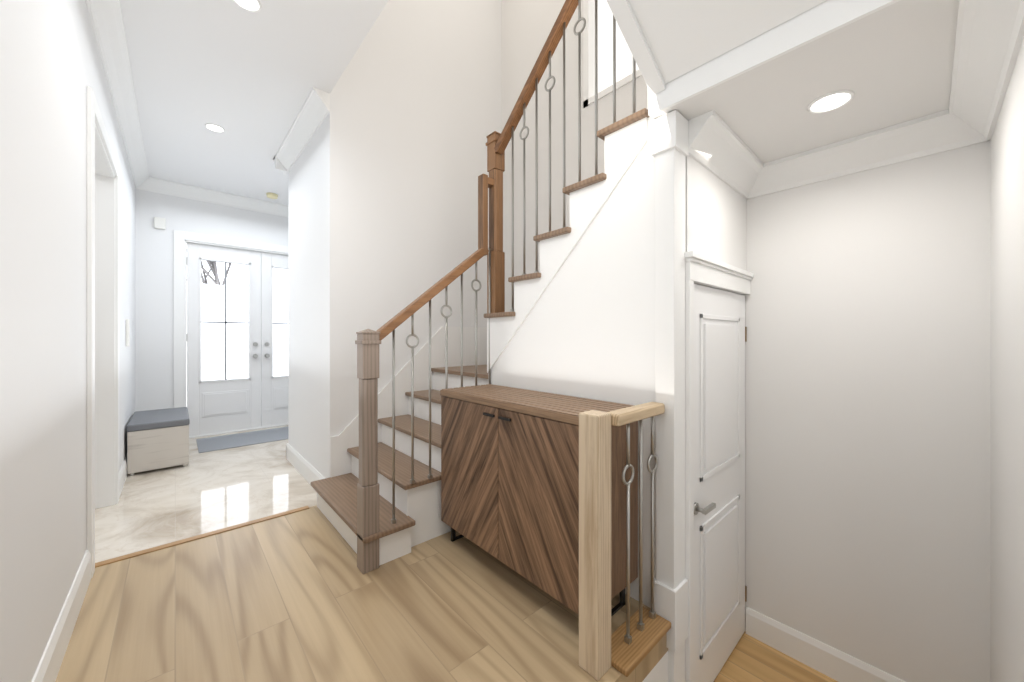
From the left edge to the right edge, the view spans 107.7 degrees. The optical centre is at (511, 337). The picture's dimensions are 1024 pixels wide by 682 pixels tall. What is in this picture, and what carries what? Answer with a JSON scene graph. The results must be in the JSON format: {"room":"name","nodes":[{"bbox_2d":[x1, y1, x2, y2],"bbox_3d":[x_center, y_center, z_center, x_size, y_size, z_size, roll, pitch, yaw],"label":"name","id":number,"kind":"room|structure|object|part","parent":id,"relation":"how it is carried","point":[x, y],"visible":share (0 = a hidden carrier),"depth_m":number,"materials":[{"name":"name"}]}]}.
{"room":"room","nodes":[
{"label":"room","id":0,"kind":"room"},
{"bbox_2d":[0,0,135,681],"bbox_3d":[-1.810,-0.325,1.412,0.120,3.150,7.920,0,0,-42],"label":"wall","id":1,"kind":"structure","parent":0,"point":[51,68],"depth_m":1.32,"materials":[{"name":"white paint"}]},
{"bbox_2d":[32,550,90,681],"bbox_3d":[-0.648,1.173,0.224,0.016,0.155,4.600,0,0,-42],"label":"baseboard","id":2,"kind":"structure","parent":1,"relation":"attached to","point":[49,666],"depth_m":1.49,"materials":[{"name":"white wood"}]},
{"bbox_2d":[87,86,118,577],"bbox_3d":[-2.659,-0.025,2.363,0.150,2.550,1.270,0,0,-42],"label":"door frame","id":3,"kind":"structure","parent":1,"relation":"attached to","point":[102,328],"depth_m":2.74,"materials":[{"name":"white wood"}]},
{"bbox_2d":[85,0,152,191],"bbox_3d":[-1.682,-1.782,1.446,0.115,0.135,7.800,0,0,-42],"label":"crown molding","id":4,"kind":"structure","parent":1,"relation":"attached to","point":[106,19],"depth_m":2.56,"materials":[{"name":"white paint"}]},
{"bbox_2d":[119,454,127,497],"bbox_3d":[-3.683,1.173,3.594,0.016,0.155,1.930,0,0,-42],"label":"baseboard","id":5,"kind":"structure","parent":1,"relation":"attached to","point":[123,474],"depth_m":3.15,"materials":[{"name":"white wood"}]},
{"bbox_2d":[126,319,129,345],"bbox_3d":[-3.576,-0.045,3.481,0.021,0.250,0.080,0,0,-42],"label":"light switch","id":6,"kind":"object","parent":1,"relation":"attached to","point":[127,332],"visible":1,"depth_m":3.45,"materials":[{"name":"white plastic"}]},
{"bbox_2d":[95,425,316,562],"bbox_3d":[-2.465,1.310,4.038,2.660,0.120,3.200,0,0,-42],"label":"floor","id":7,"kind":"structure","parent":0,"point":[203,493],"depth_m":2.92,"materials":[{"name":"tile"}]},
{"bbox_2d":[127,407,189,475],"bbox_3d":[-3.581,1.019,3.813,0.428,0.462,0.868,0,0,-42],"label":"bench","id":8,"kind":"object","parent":7,"relation":"on","point":[158,439],"visible":1,"depth_m":3.52,"materials":[{"name":"grey wood"}]},
{"bbox_3d":[-3.581,0.818,3.813,0.428,0.060,0.868,0,0,-42],"label":"seat","id":9,"kind":"part","parent":8,"relation":"part of","materials":[{"name":"grey fabric"}]},
{"bbox_2d":[196,427,287,452],"bbox_3d":[-3.117,1.246,4.762,1.360,0.008,0.710,0,0,-42],"label":"door mat","id":10,"kind":"object","parent":7,"relation":"on","point":[209,444],"visible":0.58,"depth_m":4.56,"materials":[{"name":"grey fabric"}]},
{"bbox_2d":[136,189,287,410],"bbox_3d":[-3.468,-0.325,5.167,2.680,3.150,0.120,0,0,-42],"label":"wall","id":11,"kind":"structure","parent":0,"point":[154,318],"depth_m":4.46,"materials":[{"name":"white paint"}]},
{"bbox_2d":[154,217,165,229],"bbox_3d":[-4.170,-1.355,4.429,0.100,0.130,0.034,0,0,-42],"label":"door chime","id":12,"kind":"object","parent":11,"relation":"attached to","point":[159,223],"visible":1,"depth_m":4.42,"materials":[{"name":"white plastic"}]},
{"bbox_2d":[153,178,287,216],"bbox_3d":[-3.345,-1.782,5.120,2.320,0.135,0.115,0,0,-42],"label":"crown molding","id":13,"kind":"structure","parent":11,"relation":"attached to","point":[161,186],"depth_m":4.75,"materials":[{"name":"white"}]},
{"bbox_2d":[187,243,260,435],"bbox_3d":[-3.760,0.030,4.911,0.771,2.416,0.065,0,0,-42],"label":"door leaf","id":14,"kind":"structure","parent":11,"relation":"in","point":[217,406],"depth_m":4.87,"materials":[{"name":"white wood"}]},
{"bbox_3d":[-3.761,-0.219,4.913,0.541,1.538,0.033,0,0,-42],"label":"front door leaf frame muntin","id":15,"kind":"part","parent":14,"relation":"part of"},
{"bbox_2d":[201,261,287,380],"bbox_3d":[-3.441,-0.219,5.137,1.308,1.534,0.101,0,0,-42],"label":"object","id":16,"kind":"structure","parent":14,"relation":"attached to","point":[265,355],"depth_m":4.98,"materials":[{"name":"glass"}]},
{"bbox_3d":[-3.760,-0.219,4.912,0.533,1.534,0.008,0,0,-42],"label":"glass","id":17,"kind":"part","parent":16,"relation":"part of","materials":[{"name":"glass"}]},
{"bbox_3d":[-3.482,0.171,5.083,0.060,0.218,0.075,0,0,-42],"label":"handle","id":18,"kind":"part","parent":16,"relation":"part of","materials":[{"name":"grey metal"}]},
{"bbox_3d":[-3.383,0.171,5.172,0.060,0.218,0.075,0,0,-42],"label":"handle","id":19,"kind":"part","parent":16,"relation":"part of","materials":[{"name":"grey metal"}]},
{"bbox_2d":[174,230,287,437],"bbox_3d":[-3.464,-0.025,5.162,1.790,2.550,0.152,0,0,-42],"label":"door frame","id":20,"kind":"structure","parent":11,"relation":"attached to","point":[182,239],"depth_m":4.57,"materials":[{"name":"white wood"}]},
{"bbox_2d":[261,252,287,426],"bbox_3d":[-3.184,0.030,5.430,0.771,2.416,0.065,0,0,-42],"label":"door leaf","id":21,"kind":"structure","parent":11,"relation":"in","point":[274,400],"depth_m":5.22,"materials":[{"name":"white wood"}]},
{"bbox_2d":[120,0,388,204],"bbox_3d":[-0.858,-1.910,2.268,2.680,0.120,7.920,0,0,-42],"label":"ceiling","id":22,"kind":"structure","parent":0,"point":[247,81],"depth_m":2.63,"materials":[{"name":"white paint"}]},
{"bbox_2d":[205,123,224,132],"bbox_3d":[-2.617,-1.848,3.295,0.140,0.014,0.140,0,0,-42],"label":"recessed light","id":23,"kind":"object","parent":22,"relation":"in","point":[215,128],"depth_m":3.29,"materials":[{"name":"white plastic"}]},
{"bbox_2d":[233,0,261,11],"bbox_3d":[-1.457,-1.848,2.052,0.140,0.014,0.140,0,0,-42],"label":"recessed light","id":24,"kind":"object","parent":22,"relation":"in","point":[251,4],"depth_m":2.07,"materials":[{"name":"white plastic"}]},
{"bbox_2d":[266,193,277,198],"bbox_3d":[-3.096,-1.829,4.829,0.130,0.039,0.130,0,0,-42],"label":"smoke detector","id":25,"kind":"object","parent":22,"relation":"attached to","point":[272,195],"visible":1,"depth_m":4.79,"materials":[{"name":"beige plastic"}]},
{"bbox_2d":[55,505,667,681],"bbox_3d":[0.373,1.310,1.244,3.140,0.120,4.750,0,0,-42],"label":"floor","id":26,"kind":"structure","parent":0,"point":[298,596],"depth_m":1.67,"materials":[{"name":"brown wood"}]},
{"bbox_2d":[95,506,308,567],"bbox_3d":[-1.896,1.247,2.397,1.070,0.006,0.050,0,0,-42],"label":"threshold strip","id":27,"kind":"object","parent":26,"relation":"on","point":[127,556],"depth_m":2.32,"materials":[{"name":"brown wood"}]},
{"bbox_2d":[440,384,637,616],"bbox_3d":[0.072,0.783,2.022,0.415,0.933,1.100,0,0,-42],"label":"sideboard","id":28,"kind":"object","parent":26,"relation":"on","point":[510,477],"visible":0.79,"depth_m":1.75,"materials":[{"name":"brown wood"}]},
{"bbox_3d":[-0.247,0.742,2.105,0.020,0.766,0.544,0,0,-42],"label":"door","id":29,"kind":"part","parent":28,"relation":"part of","materials":[{"name":"brown wood"}]},
{"bbox_3d":[0.120,0.742,1.697,0.020,0.766,0.544,0,0,-42],"label":"door","id":30,"kind":"part","parent":28,"relation":"part of","materials":[{"name":"brown wood"}]},
{"bbox_2d":[311,0,826,607],"bbox_3d":[0.267,-0.746,2.171,1.849,3.991,3.222,0,0,-42],"label":"staircase","id":31,"kind":"structure","parent":26,"relation":"on","point":[577,320],"depth_m":2.05,"materials":[{"name":"white"}]},
{"bbox_3d":[-0.468,-0.303,2.317,0.788,0.643,0.062,0,0,-42],"label":"handrail","id":32,"kind":"part","parent":31,"relation":"part of","materials":[{"name":"brown wood"}]},
{"bbox_3d":[0.292,-1.829,2.164,0.062,1.112,1.191,0,0,-42],"label":"handrail","id":33,"kind":"part","parent":31,"relation":"part of","materials":[{"name":"brown wood"}]},
{"bbox_2d":[579,402,670,679],"bbox_3d":[0.476,0.767,1.522,0.463,0.965,0.155,0,0,-42],"label":"guard rail","id":34,"kind":"object","parent":26,"relation":"on","point":[627,646],"visible":1,"depth_m":1.41,"materials":[{"name":"brown wood"}]},
{"bbox_3d":[0.514,0.311,1.546,0.373,0.047,0.068,0,0,-42],"label":"rail","id":35,"kind":"part","parent":34,"relation":"part of","materials":[{"name":"brown wood"}]},
{"bbox_2d":[288,0,501,477],"bbox_3d":[-1.166,-1.775,3.963,1.830,6.050,1.390,0,0,-42],"label":"wall","id":36,"kind":"structure","parent":0,"point":[388,168],"depth_m":3.25,"materials":[{"name":"white paint"}]},
{"bbox_2d":[273,87,329,174],"bbox_3d":[-1.927,-1.782,3.354,0.115,0.135,1.505,0,0,-42],"label":"crown molding","id":37,"kind":"structure","parent":36,"relation":"attached to","point":[316,107],"depth_m":3.18,"materials":[{"name":"white paint"}]},
{"bbox_2d":[286,443,324,484],"bbox_3d":[-1.857,1.173,3.351,0.016,0.155,1.406,0,0,-42],"label":"baseboard","id":38,"kind":"structure","parent":36,"relation":"attached to","point":[301,464],"depth_m":3.38,"materials":[{"name":"white wood"}]},
{"bbox_2d":[642,155,746,681],"bbox_3d":[0.671,0.465,1.661,2.140,2.890,0.100,0,0,-42],"label":"wall","id":39,"kind":"structure","parent":0,"point":[716,217],"depth_m":1.90,"materials":[{"name":"white paint"}]},
{"bbox_2d":[684,251,753,681],"bbox_3d":[1.113,0.703,1.964,0.873,2.175,0.040,0,0,-42],"label":"door frame","id":40,"kind":"structure","parent":39,"relation":"attached to","point":[704,269],"depth_m":1.70,"materials":[{"name":"white wood"}]},
{"bbox_2d":[694,284,746,681],"bbox_3d":[1.109,0.761,2.015,0.807,2.034,0.044,0,0,-42],"label":"door","id":41,"kind":"structure","parent":39,"relation":"in","point":[723,487],"depth_m":1.97,"materials":[{"name":"white wood"}]},
{"bbox_2d":[694,314,739,659],"bbox_3d":[1.104,0.721,1.954,0.641,1.674,0.055,0,0,-42],"label":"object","id":42,"kind":"structure","parent":41,"relation":"attached to","point":[719,442],"depth_m":1.95,"materials":[{"name":"white wood"}]},
{"bbox_3d":[0.919,0.810,1.786,0.142,0.054,0.053,0,0,-42],"label":"handle","id":43,"kind":"part","parent":42,"relation":"part of","materials":[{"name":"grey metal"}]},
{"bbox_3d":[1.417,0.766,2.269,0.010,1.664,0.010,0,0,-42],"label":"basement door hinges","id":44,"kind":"part","parent":41,"relation":"part of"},
{"bbox_2d":[688,110,767,196],"bbox_3d":[1.101,-0.910,1.900,0.740,0.140,0.118,0,0,-42],"label":"crown molding","id":45,"kind":"structure","parent":39,"relation":"attached to","point":[713,144],"depth_m":1.86,"materials":[{"name":"white paint"}]},
{"bbox_2d":[648,0,899,118],"bbox_3d":[0.966,-1.028,1.301,0.087,0.104,1.000,0,0,-42],"label":"trim","id":46,"kind":"structure","parent":39,"relation":"attached to","point":[814,23],"depth_m":1.32,"materials":[{"name":"white"}]},
{"bbox_2d":[502,0,990,681],"bbox_3d":[1.048,-1.445,2.781,0.120,6.710,3.330,0,0,-42],"label":"wall","id":47,"kind":"structure","parent":0,"point":[868,424],"depth_m":1.90,"materials":[{"name":"white paint"}]},
{"bbox_2d":[583,0,641,107],"bbox_3d":[0.881,-2.550,2.980,0.162,1.600,1.050,0,0,-42],"label":"window","id":48,"kind":"structure","parent":47,"relation":"in","point":[624,62],"depth_m":3.15,"materials":[{"name":"glass"}]},
{"bbox_2d":[746,607,904,681],"bbox_3d":[1.726,1.712,1.927,0.016,0.155,0.915,0,0,-42],"label":"baseboard","id":49,"kind":"structure","parent":47,"relation":"attached to","point":[827,660],"depth_m":2.02,"materials":[{"name":"white wood"}]},
{"bbox_2d":[744,112,939,198],"bbox_3d":[1.648,-0.910,1.938,0.118,0.140,0.795,0,0,-42],"label":"crown molding","id":50,"kind":"structure","parent":47,"relation":"attached to","point":[918,137],"depth_m":1.85,"materials":[{"name":"white paint"}]},
{"bbox_2d":[714,632,837,681],"bbox_3d":[1.259,1.850,1.456,1.540,0.120,1.040,0,0,-42],"label":"floor","id":51,"kind":"structure","parent":0,"point":[750,659],"depth_m":2.03,"materials":[{"name":"brown wood"}]},
{"bbox_2d":[651,110,688,681],"bbox_3d":[0.711,0.405,1.684,0.130,2.770,0.113,0,0,-42],"label":"pilaster","id":52,"kind":"object","parent":51,"relation":"on","point":[670,142],"visible":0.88,"depth_m":1.65,"materials":[{"name":"white"}]},
{"bbox_2d":[670,0,958,163],"bbox_3d":[1.353,-1.030,1.591,1.020,0.100,0.915,0,0,-42],"label":"ceiling","id":53,"kind":"structure","parent":0,"point":[890,65],"depth_m":1.45,"materials":[{"name":"white paint"}]},
{"bbox_2d":[807,90,854,113],"bbox_3d":[1.321,-0.978,1.552,0.150,0.014,0.150,0,0,-42],"label":"recessed light","id":54,"kind":"object","parent":53,"relation":"attached to","point":[829,102],"depth_m":1.55,"materials":[{"name":"white plastic"}]},
{"bbox_3d":[1.321,-0.978,1.552,0.150,0.014,0.150,0,0,-42],"label":"ceiling downlight soffit bezel","id":55,"kind":"part","parent":54,"relation":"part of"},
{"bbox_2d":[991,37,1023,681],"bbox_3d":[1.796,-1.445,1.294,1.000,6.710,0.120,0,0,-42],"label":"wall","id":56,"kind":"structure","parent":0,"point":[1007,401],"depth_m":1.24,"materials":[{"name":"white paint"}]},
{"bbox_2d":[940,0,1023,152],"bbox_3d":[1.619,-0.910,1.296,1.020,0.140,0.118,0,0,-42],"label":"crown molding","id":57,"kind":"structure","parent":56,"relation":"attached to","point":[989,37],"depth_m":1.25,"materials":[{"name":"white paint"}]},
{"label":"outside","id":58,"kind":"structure","parent":0,"visible":0},
{"bbox_2d":[201,260,287,289],"bbox_3d":[-7.102,-2.500,9.383,11.000,8.500,0.050,0,0,-42],"label":"sky","id":59,"kind":"structure","parent":58,"point":[244,277],"depth_m":9.51,"materials":[{"name":"white"}]},
{"bbox_3d":[-5.259,1.360,7.335,11.000,0.180,5.460,0,0,-42],"label":"ground","id":60,"kind":"structure","parent":58,"visible":0},
{"bbox_2d":[201,260,231,284],"bbox_3d":[-5.943,-0.932,6.607,2.074,4.767,1.245,0,0,-42],"label":"tree","id":61,"kind":"object","parent":60,"relation":"on","point":[211,264],"depth_m":6.90,"materials":[{"name":"grey plant"}]},
{"bbox_2d":[201,284,287,380],"bbox_3d":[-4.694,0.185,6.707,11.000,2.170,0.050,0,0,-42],"label":"door glass","id":62,"kind":"object","parent":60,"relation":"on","point":[212,371],"depth_m":6.51,"materials":[{"name":"clear glass"}]}
]}

